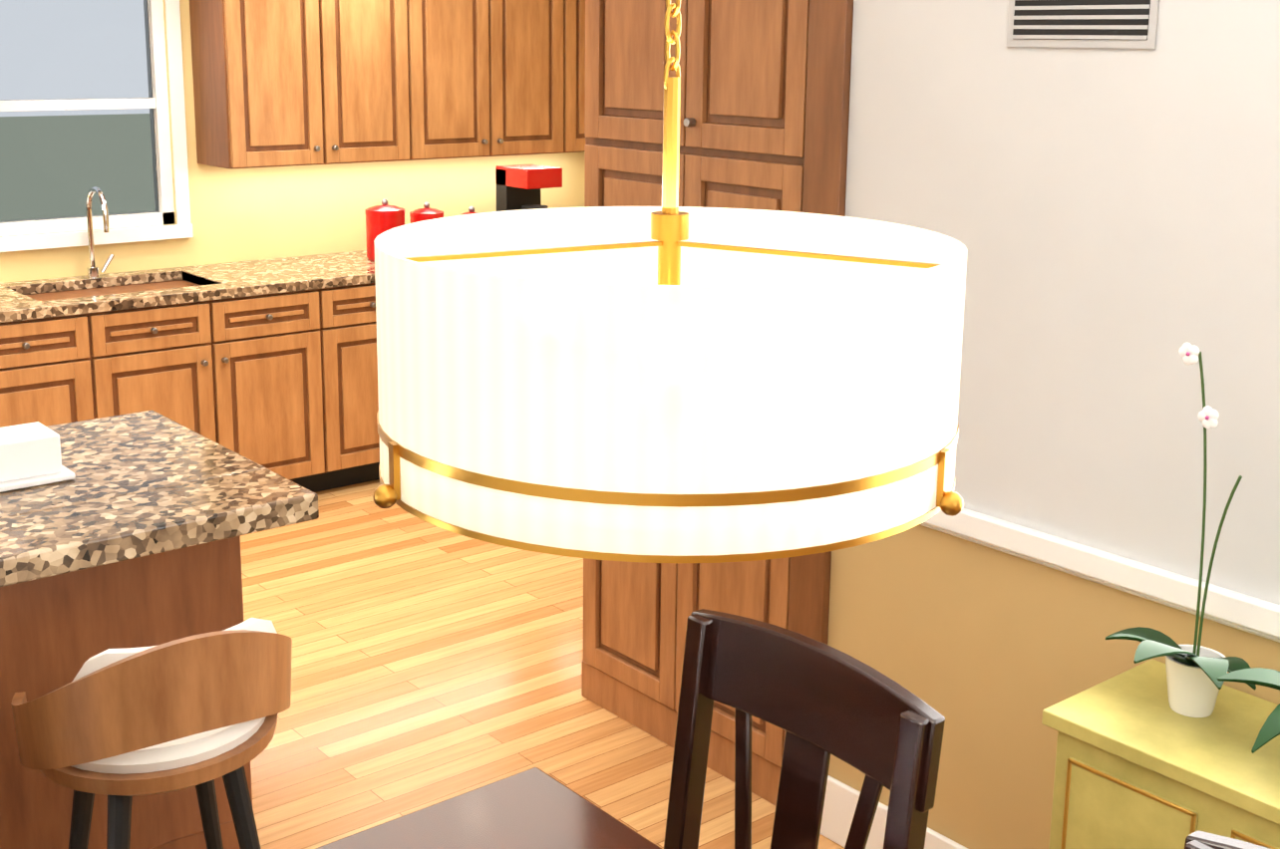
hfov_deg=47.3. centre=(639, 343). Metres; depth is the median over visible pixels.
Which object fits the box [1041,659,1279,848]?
sideboard
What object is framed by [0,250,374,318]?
countertop
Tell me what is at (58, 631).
base cabinet
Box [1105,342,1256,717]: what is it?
orchid
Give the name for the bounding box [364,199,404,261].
canister
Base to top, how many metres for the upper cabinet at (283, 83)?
0.920 m
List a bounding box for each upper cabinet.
[189,0,428,168]
[428,0,580,159]
[580,0,585,152]
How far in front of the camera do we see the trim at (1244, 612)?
2.76 m
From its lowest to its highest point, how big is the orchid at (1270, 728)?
0.549 m
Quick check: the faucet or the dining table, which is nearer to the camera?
the dining table
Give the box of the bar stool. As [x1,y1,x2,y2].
[10,618,292,848]
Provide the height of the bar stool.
0.877 m
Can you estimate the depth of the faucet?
5.81 m
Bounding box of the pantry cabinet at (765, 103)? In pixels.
[581,0,853,805]
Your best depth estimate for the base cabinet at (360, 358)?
6.09 m
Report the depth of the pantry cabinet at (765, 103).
3.60 m
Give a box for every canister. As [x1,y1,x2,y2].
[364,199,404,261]
[409,202,443,223]
[459,206,479,215]
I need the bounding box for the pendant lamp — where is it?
[372,0,966,563]
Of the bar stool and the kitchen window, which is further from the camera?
the kitchen window
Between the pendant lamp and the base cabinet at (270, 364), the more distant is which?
the base cabinet at (270, 364)
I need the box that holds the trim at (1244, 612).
[919,508,1279,642]
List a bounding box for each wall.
[0,0,585,283]
[827,0,1279,848]
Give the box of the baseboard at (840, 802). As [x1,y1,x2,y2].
[819,775,967,848]
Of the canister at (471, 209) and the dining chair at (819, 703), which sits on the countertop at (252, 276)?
the canister at (471, 209)
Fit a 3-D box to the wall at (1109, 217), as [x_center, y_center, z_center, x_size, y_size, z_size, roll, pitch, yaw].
[2.056,0.389,1.505,0.120,2.420,4.880,-9,15,-39]
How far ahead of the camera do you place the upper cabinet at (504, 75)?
6.63 m
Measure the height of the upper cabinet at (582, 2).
0.920 m
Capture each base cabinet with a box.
[0,290,119,427]
[0,535,252,848]
[63,278,346,492]
[338,278,379,485]
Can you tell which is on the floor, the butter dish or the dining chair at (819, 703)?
the dining chair at (819, 703)
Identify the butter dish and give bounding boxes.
[0,421,75,492]
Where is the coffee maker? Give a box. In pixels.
[495,164,562,211]
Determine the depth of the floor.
4.31 m
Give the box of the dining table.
[315,767,661,848]
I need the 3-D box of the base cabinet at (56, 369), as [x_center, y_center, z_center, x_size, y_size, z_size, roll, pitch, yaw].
[-2.539,0.320,5.366,0.995,0.880,0.618,-9,15,-39]
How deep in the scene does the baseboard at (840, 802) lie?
3.43 m
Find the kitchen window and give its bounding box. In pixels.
[0,0,193,252]
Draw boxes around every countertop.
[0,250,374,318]
[0,410,319,587]
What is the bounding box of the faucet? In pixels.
[85,186,114,278]
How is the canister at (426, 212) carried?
on the countertop at (252, 276)
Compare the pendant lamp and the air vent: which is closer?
the pendant lamp
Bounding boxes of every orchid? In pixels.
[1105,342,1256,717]
[1217,667,1279,753]
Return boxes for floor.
[240,479,844,848]
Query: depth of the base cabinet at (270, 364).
5.78 m
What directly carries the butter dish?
on the countertop at (146, 483)
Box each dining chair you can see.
[663,609,945,848]
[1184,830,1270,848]
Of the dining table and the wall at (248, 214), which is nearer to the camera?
the dining table
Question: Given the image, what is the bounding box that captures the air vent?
[1006,0,1159,48]
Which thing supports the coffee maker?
on the countertop at (252, 276)
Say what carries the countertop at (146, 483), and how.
on the base cabinet at (58, 631)

